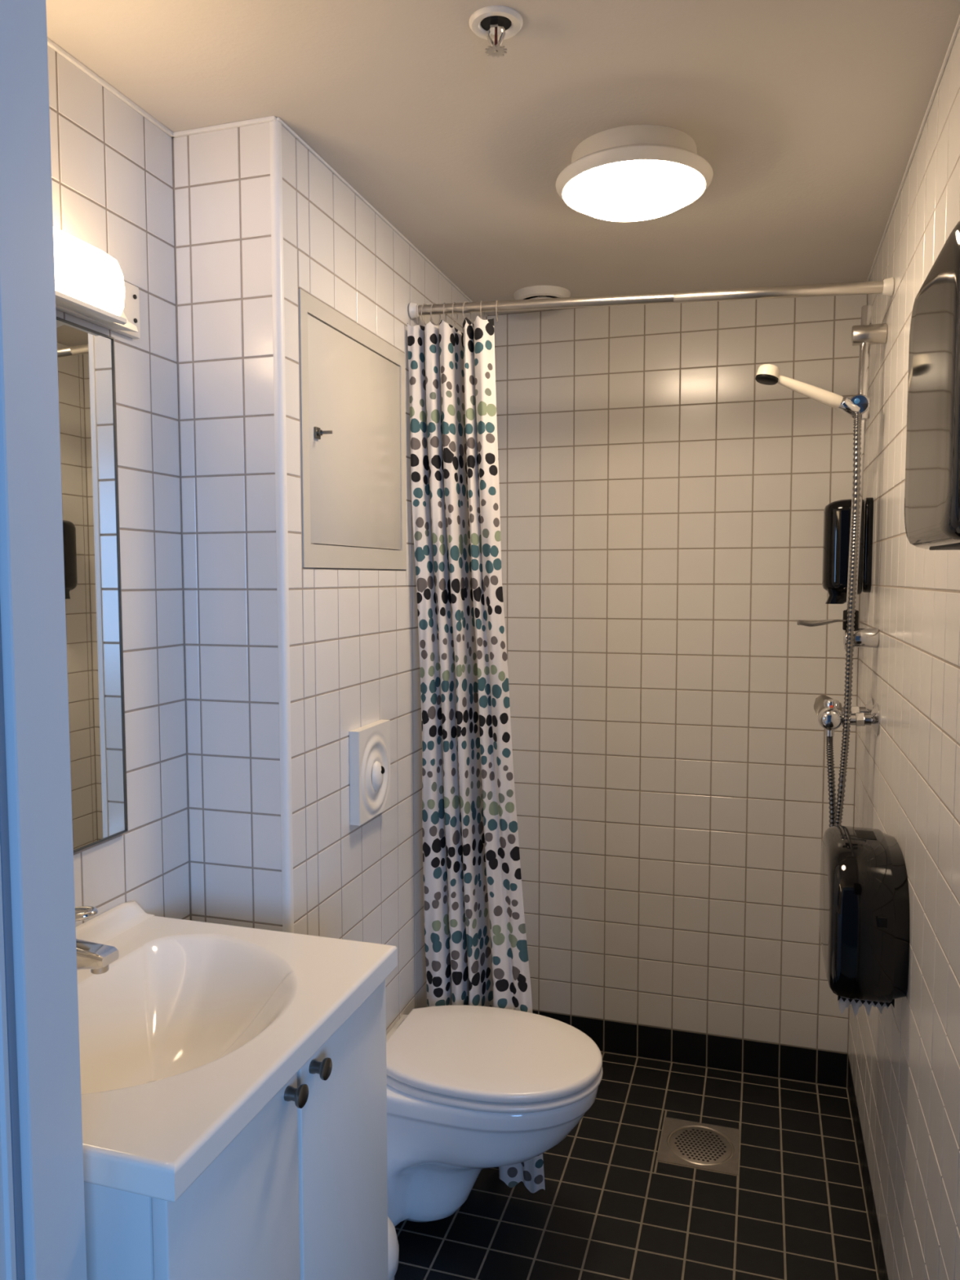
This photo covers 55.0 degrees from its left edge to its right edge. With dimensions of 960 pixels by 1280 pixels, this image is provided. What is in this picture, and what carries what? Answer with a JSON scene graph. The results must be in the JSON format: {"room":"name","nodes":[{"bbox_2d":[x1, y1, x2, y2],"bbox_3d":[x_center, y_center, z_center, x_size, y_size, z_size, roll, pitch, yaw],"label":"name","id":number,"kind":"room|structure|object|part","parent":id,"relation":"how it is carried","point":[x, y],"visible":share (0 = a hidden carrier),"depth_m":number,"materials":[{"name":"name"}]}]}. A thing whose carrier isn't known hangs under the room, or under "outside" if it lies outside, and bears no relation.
{"room":"bathroom","nodes":[
{"label":"bathroom","id":0,"kind":"room"},
{"bbox_2d":[47,45,191,926],"bbox_3d":[-0.706,0.238,1.294,0.100,2.292,1.044,1,4,17],"label":"wall","id":1,"kind":"structure","parent":0,"point":[112,166],"depth_m":1.55,"materials":[{"name":"white tile"}]},
{"bbox_2d":[56,316,128,853],"bbox_3d":[-0.654,-0.066,1.255,0.009,0.795,0.490,1,4,17],"label":"mirror","id":2,"kind":"object","parent":1,"relation":"attached to","point":[86,357],"visible":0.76,"depth_m":1.43,"materials":[{"name":"clear glass"}]},
{"bbox_2d":[53,226,140,338],"bbox_3d":[-0.618,-0.513,1.211,0.087,0.106,0.615,1,4,17],"label":"wall lamp","id":3,"kind":"object","parent":1,"relation":"attached to","point":[91,286],"visible":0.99,"depth_m":1.32,"materials":[{"name":"white plastic"}]},
{"bbox_2d":[53,226,124,315],"bbox_3d":[-0.627,-0.514,1.158,0.074,0.096,0.461,1,4,17],"label":"diffuser","id":4,"kind":"object","parent":3,"relation":"attached to","point":[89,282],"depth_m":1.30,"materials":[{"name":"white plastic"}]},
{"bbox_2d":[47,37,174,137],"bbox_3d":[-0.642,-0.854,1.252,0.007,0.007,0.744,1,4,17],"label":"trim","id":5,"kind":"structure","parent":1,"relation":"attached to","point":[51,44],"depth_m":1.44,"materials":[{"name":"white"}]},
{"bbox_2d":[172,122,314,931],"bbox_3d":[-0.469,0.209,1.724,0.300,2.292,0.120,1,4,17],"label":"wall pillar","id":6,"kind":"structure","parent":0,"point":[222,203],"depth_m":1.63,"materials":[{"name":"white tile"}]},
{"bbox_2d":[172,115,275,137],"bbox_3d":[-0.440,-0.876,1.575,0.203,0.007,0.007,1,4,17],"label":"trim","id":7,"kind":"structure","parent":6,"relation":"attached to","point":[266,119],"depth_m":1.57,"materials":[{"name":"white"}]},
{"bbox_2d":[281,124,486,1035],"bbox_3d":[-0.202,0.171,2.277,0.120,2.292,1.329,1,4,17],"label":"wall","id":8,"kind":"structure","parent":0,"point":[354,651],"depth_m":1.86,"materials":[{"name":"white tile"}]},
{"bbox_2d":[269,117,293,933],"bbox_3d":[-0.343,0.216,1.628,0.015,2.191,0.015,1,4,17],"label":"trim","id":9,"kind":"structure","parent":8,"relation":"attached to","point":[275,126],"depth_m":1.59,"materials":[{"name":"white"}]},
{"bbox_2d":[298,288,406,569],"bbox_3d":[-0.240,-0.394,1.890,0.050,0.493,0.503,1,4,17],"label":"access panel","id":10,"kind":"object","parent":8,"relation":"attached to","point":[353,381],"visible":0.99,"depth_m":1.84,"materials":[{"name":"beige paint"}]},
{"bbox_2d":[349,719,391,825],"bbox_3d":[-0.222,0.276,1.944,0.039,0.192,0.163,1,4,17],"label":"flush plate","id":11,"kind":"object","parent":8,"relation":"attached to","point":[370,792],"visible":1,"depth_m":1.91,"materials":[{"name":"white plastic"}]},
{"bbox_2d":[276,117,488,316],"bbox_3d":[-0.159,-0.915,2.136,0.005,0.005,1.232,1,4,17],"label":"trim","id":12,"kind":"structure","parent":8,"relation":"attached to","point":[279,119],"depth_m":1.88,"materials":[{"name":"white"}]},
{"bbox_2d":[386,1004,603,1226],"bbox_3d":[0.012,1.050,1.971,0.498,0.386,0.358,1,4,17],"label":"toilet","id":13,"kind":"object","parent":8,"relation":"attached to","point":[471,1089],"visible":0.89,"depth_m":1.85,"materials":[{"name":"white ceramic"}]},
{"bbox_3d":[0.029,0.869,1.953,0.459,0.022,0.356,1,4,17],"label":"lid","id":14,"kind":"part","parent":13,"relation":"part of","materials":[{"name":"white plastic"}]},
{"bbox_3d":[0.029,0.892,1.954,0.461,0.016,0.358,1,4,17],"label":"seat","id":15,"kind":"part","parent":13,"relation":"part of","materials":[{"name":"white plastic"}]},
{"bbox_2d":[480,15,511,31],"bbox_3d":[0.022,-0.860,1.285,0.043,0.002,0.043,2,5,34],"label":"cup","id":16,"kind":"object","parent":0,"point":[488,23],"depth_m":1.28,"materials":[{"name":"black plastic"}]},
{"bbox_2d":[45,0,959,315],"bbox_3d":[0.117,-0.933,1.607,1.448,0.100,2.276,1,4,17],"label":"ceiling","id":17,"kind":"structure","parent":0,"point":[806,117],"depth_m":1.50,"materials":[{"name":"paint"}]},
{"bbox_2d":[469,5,523,57],"bbox_3d":[0.022,-0.840,1.286,0.075,0.041,0.075,1,4,17],"label":"sprinkler","id":18,"kind":"object","parent":17,"relation":"attached to","point":[491,23],"visible":1,"depth_m":1.28,"materials":[{"name":"white metal"}]},
{"bbox_3d":[0.016,-0.837,1.288,0.015,0.026,0.006,1,4,17],"label":"frame arm","id":19,"kind":"part","parent":18,"relation":"part of","materials":[{"name":"silver metal"}]},
{"bbox_3d":[0.022,-0.839,1.286,0.004,0.020,0.004,1,4,17],"label":"bulb","id":20,"kind":"part","parent":18,"relation":"part of","materials":[{"name":"red glass"}]},
{"bbox_3d":[0.028,-0.837,1.284,0.015,0.026,0.006,1,4,17],"label":"frame arm","id":21,"kind":"part","parent":18,"relation":"part of","materials":[{"name":"silver metal"}]},
{"bbox_2d":[513,285,570,300],"bbox_3d":[0.170,-0.928,2.521,0.156,0.033,0.156,1,4,17],"label":"ceiling vent","id":22,"kind":"object","parent":17,"relation":"in","point":[541,291],"visible":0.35,"depth_m":2.46,"materials":[{"name":"white plastic"}]},
{"bbox_2d":[555,124,713,222],"bbox_3d":[0.281,-0.840,1.691,0.284,0.097,0.284,1,4,17],"label":"ceiling lamp","id":23,"kind":"object","parent":17,"relation":"attached to","point":[632,172],"visible":1,"depth_m":1.61,"materials":[{"name":"white plastic"}]},
{"bbox_2d":[564,160,703,222],"bbox_3d":[0.281,-0.810,1.693,0.252,0.037,0.252,1,4,17],"label":"diffuser","id":24,"kind":"object","parent":23,"relation":"attached to","point":[611,190],"depth_m":1.63,"materials":[{"name":"white plastic"}]},
{"bbox_2d":[394,1052,879,1279],"bbox_3d":[-0.039,1.389,1.242,1.448,0.100,3.366,1,4,17],"label":"floor","id":25,"kind":"structure","parent":0,"point":[794,1207],"depth_m":2.09,"materials":[{"name":"black tile"}]},
{"bbox_2d":[84,978,388,1279],"bbox_3d":[-0.428,0.929,1.254,0.472,0.818,0.550,1,4,17],"label":"vanity cabinet","id":26,"kind":"object","parent":25,"relation":"on","point":[300,1193],"visible":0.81,"depth_m":1.14,"materials":[{"name":"white wood"}]},
{"bbox_3d":[-0.276,0.892,1.055,0.018,0.709,0.266,1,4,17],"label":"door","id":27,"kind":"part","parent":26,"relation":"part of","materials":[{"name":"white wood"}]},
{"bbox_2d":[75,901,397,1202],"bbox_3d":[-0.434,0.528,1.226,0.468,0.151,0.565,1,4,17],"label":"washbasin","id":28,"kind":"object","parent":26,"relation":"in","point":[187,1036],"visible":0.83,"depth_m":1.28,"materials":[{"name":"white ceramic"}]},
{"bbox_2d":[75,906,119,974],"bbox_3d":[-0.561,0.423,1.260,0.135,0.118,0.054,1,4,17],"label":"faucet","id":29,"kind":"object","parent":28,"relation":"on","point":[95,957],"visible":0.41,"depth_m":1.24,"materials":[{"name":"silver metal"}]},
{"bbox_3d":[-0.563,0.375,1.257,0.093,0.023,0.041,1,4,17],"label":"lever","id":30,"kind":"part","parent":29,"relation":"part of","materials":[{"name":"silver metal"}]},
{"bbox_3d":[-0.547,0.431,1.256,0.105,0.048,0.037,1,4,17],"label":"spout","id":31,"kind":"part","parent":29,"relation":"part of","materials":[{"name":"silver metal"}]},
{"bbox_3d":[-0.225,0.556,1.128,0.024,0.027,0.027,1,4,17],"label":"knob","id":32,"kind":"part","parent":26,"relation":"part of","materials":[{"name":"grey metal"}]},
{"bbox_3d":[-0.206,0.552,1.190,0.024,0.027,0.027,1,4,17],"label":"knob","id":33,"kind":"part","parent":26,"relation":"part of","materials":[{"name":"grey metal"}]},
{"bbox_3d":[-0.194,0.874,1.321,0.018,0.709,0.276,1,4,17],"label":"door","id":34,"kind":"part","parent":26,"relation":"part of","materials":[{"name":"white wood"}]},
{"bbox_2d":[387,1216,399,1279],"bbox_3d":[-0.235,1.173,1.672,0.176,0.275,0.176,1,4,17],"label":"waste bin","id":35,"kind":"object","parent":25,"relation":"on","point":[393,1242],"visible":0.17,"depth_m":1.65,"materials":[{"name":"white plastic"}]},
{"bbox_2d":[657,1116,739,1175],"bbox_3d":[0.550,1.267,2.313,0.188,0.005,0.188,1,4,17],"label":"floor drain","id":36,"kind":"object","parent":25,"relation":"in","point":[701,1146],"visible":1,"depth_m":2.31,"materials":[{"name":"metal"}]},
{"bbox_2d":[486,293,867,1088],"bbox_3d":[0.535,0.142,2.692,1.245,2.292,0.100,1,4,17],"label":"wall","id":37,"kind":"structure","parent":0,"point":[662,504],"depth_m":2.63,"materials":[{"name":"white tile"}]},
{"bbox_2d":[532,1009,848,1088],"bbox_3d":[0.522,1.188,2.716,1.045,0.100,0.003,1,4,17],"label":"baseboard","id":38,"kind":"structure","parent":37,"relation":"attached to","point":[811,1065],"depth_m":2.67,"materials":[{"name":"black tile"}]},
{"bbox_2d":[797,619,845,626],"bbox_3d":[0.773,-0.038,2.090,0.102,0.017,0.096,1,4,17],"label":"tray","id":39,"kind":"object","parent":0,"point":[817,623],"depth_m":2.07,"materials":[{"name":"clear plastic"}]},
{"bbox_2d":[848,26,959,1279],"bbox_3d":[0.763,0.223,1.487,0.100,2.292,2.276,1,4,17],"label":"wall","id":40,"kind":"structure","parent":0,"point":[904,1059],"depth_m":1.56,"materials":[{"name":"white tile"}]},
{"bbox_2d":[408,277,894,319],"bbox_3d":[0.350,-0.751,2.033,1.047,0.052,0.037,1,4,12],"label":"curtain rod","id":41,"kind":"object","parent":40,"relation":"attached to","point":[886,286],"visible":0.98,"depth_m":2.01,"materials":[{"name":"grey metal"}]},
{"bbox_2d":[407,299,545,1192],"bbox_3d":[0.011,0.242,2.158,0.338,2.036,0.148,1,4,22],"label":"shower curtain","id":42,"kind":"object","parent":41,"relation":"hanging from","point":[476,945],"visible":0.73,"depth_m":2.15,"materials":[{"name":"fabric"}]},
{"bbox_2d":[813,694,879,736],"bbox_3d":[0.838,0.173,2.124,0.130,0.082,0.182,1,4,17],"label":"shower mixer","id":43,"kind":"object","parent":40,"relation":"attached to","point":[829,712],"visible":0.99,"depth_m":2.06,"materials":[{"name":"silver metal"}]},
{"bbox_3d":[0.808,0.152,2.142,0.061,0.043,0.049,1,4,17],"label":"lever","id":44,"kind":"part","parent":43,"relation":"part of","materials":[{"name":"grey metal"}]},
{"bbox_2d":[825,729,834,736],"bbox_3d":[0.790,0.205,2.084,0.019,0.022,0.019,1,4,17],"label":"outlet","id":45,"kind":"object","parent":43,"relation":"attached to","point":[828,732],"depth_m":2.08,"materials":[{"name":"silver metal"}]},
{"bbox_3d":[0.808,0.146,2.120,0.035,0.019,0.035,1,4,17],"label":"lever","id":46,"kind":"part","parent":43,"relation":"part of","materials":[{"name":"silver metal"}]},
{"bbox_2d":[826,411,862,826],"bbox_3d":[0.806,0.024,2.054,0.063,1.058,0.032,3,5,37],"label":"shower hose","id":47,"kind":"object","parent":43,"relation":"attached to","point":[835,811],"visible":0.77,"depth_m":2.04,"materials":[{"name":"silver metal"}]},
{"bbox_2d":[822,497,873,604],"bbox_3d":[0.905,-0.219,2.279,0.108,0.258,0.114,1,4,17],"label":"soap dispenser","id":48,"kind":"object","parent":40,"relation":"attached to","point":[837,514],"visible":0.91,"depth_m":2.23,"materials":[{"name":"black plastic"}]},
{"bbox_3d":[0.950,-0.232,2.266,0.016,0.230,0.110,1,4,17],"label":"plate","id":49,"kind":"part","parent":48,"relation":"part of","materials":[{"name":"black plastic"}]},
{"bbox_2d":[840,305,887,649],"bbox_3d":[0.839,-0.355,2.042,0.100,0.760,0.079,1,4,17],"label":"shower rail","id":50,"kind":"object","parent":40,"relation":"attached to","point":[866,334],"visible":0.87,"depth_m":2.03,"materials":[{"name":"silver metal"}]},
{"bbox_2d":[755,364,860,413],"bbox_3d":[0.721,-0.551,2.034,0.223,0.115,0.050,0,4,5],"label":"shower","id":51,"kind":"object","parent":50,"relation":"attached to","point":[766,374],"visible":1,"depth_m":2.02,"materials":[{"name":"beige plastic"}]},
{"bbox_3d":[0.720,-0.548,2.030,0.152,0.082,0.029,1,4,10],"label":"handle","id":52,"kind":"part","parent":51,"relation":"part of","materials":[{"name":"beige plastic"}]},
{"bbox_2d":[797,609,858,630],"bbox_3d":[0.787,-0.045,2.086,0.131,0.045,0.096,1,4,17],"label":"soap dish","id":53,"kind":"object","parent":50,"relation":"attached to","point":[817,623],"visible":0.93,"depth_m":2.07,"materials":[{"name":"black plastic"}]},
{"bbox_3d":[0.827,-0.514,2.013,0.044,0.045,0.026,1,4,17],"label":"knob","id":54,"kind":"part","parent":50,"relation":"part of","materials":[{"name":"silver metal"}]},
{"bbox_2d":[819,825,909,1008],"bbox_3d":[0.716,0.498,1.738,0.126,0.269,0.346,1,4,17],"label":"dispenser","id":55,"kind":"object","parent":40,"relation":"attached to","point":[864,898],"visible":1,"depth_m":1.59,"materials":[{"name":"black plastic"}]},
{"bbox_2d":[838,997,888,1017],"bbox_3d":[0.676,0.646,1.627,0.080,0.047,0.018,1,4,17],"label":"toilet paper","id":56,"kind":"object","parent":55,"relation":"hanging from","point":[842,1005],"visible":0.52,"depth_m":1.63,"materials":[{"name":"white paper"}]},
{"bbox_3d":[0.765,0.498,1.723,0.024,0.258,0.336,1,4,17],"label":"plate","id":57,"kind":"part","parent":55,"relation":"part of","materials":[{"name":"black plastic"}]},
{"bbox_2d":[847,1055,888,1279],"bbox_3d":[0.733,1.262,1.620,0.003,0.100,1.976,1,4,17],"label":"baseboard","id":58,"kind":"structure","parent":40,"relation":"attached to","point":[873,1222],"depth_m":2.08,"materials":[{"name":"black tile"}]},
{"bbox_2d":[866,14,959,281],"bbox_3d":[0.726,-0.873,1.477,0.005,0.005,1.976,1,4,17],"label":"trim","id":59,"kind":"structure","parent":40,"relation":"attached to","point":[957,25],"depth_m":1.59,"materials":[{"name":"white"}]},
{"bbox_2d":[904,221,959,550],"bbox_3d":[0.494,-0.237,0.912,0.096,0.289,0.330,1,4,17],"label":"paper towel dispenser","id":60,"kind":"object","parent":40,"relation":"attached to","point":[932,460],"visible":1,"depth_m":0.88,"materials":[{"name":"black plastic"}]},
{"bbox_3d":[-0.175,0.276,0.728,1.448,2.292,0.130,1,4,17],"label":"wall","id":61,"kind":"structure","parent":0,"visible":0},
{"bbox_2d":[0,0,86,1279],"bbox_3d":[-0.422,0.330,0.760,0.030,2.080,0.220,1,4,17],"label":"door frame","id":62,"kind":"structure","parent":61,"relation":"in","point":[42,1230],"depth_m":0.80,"materials":[{"name":"white paint"}]}
]}

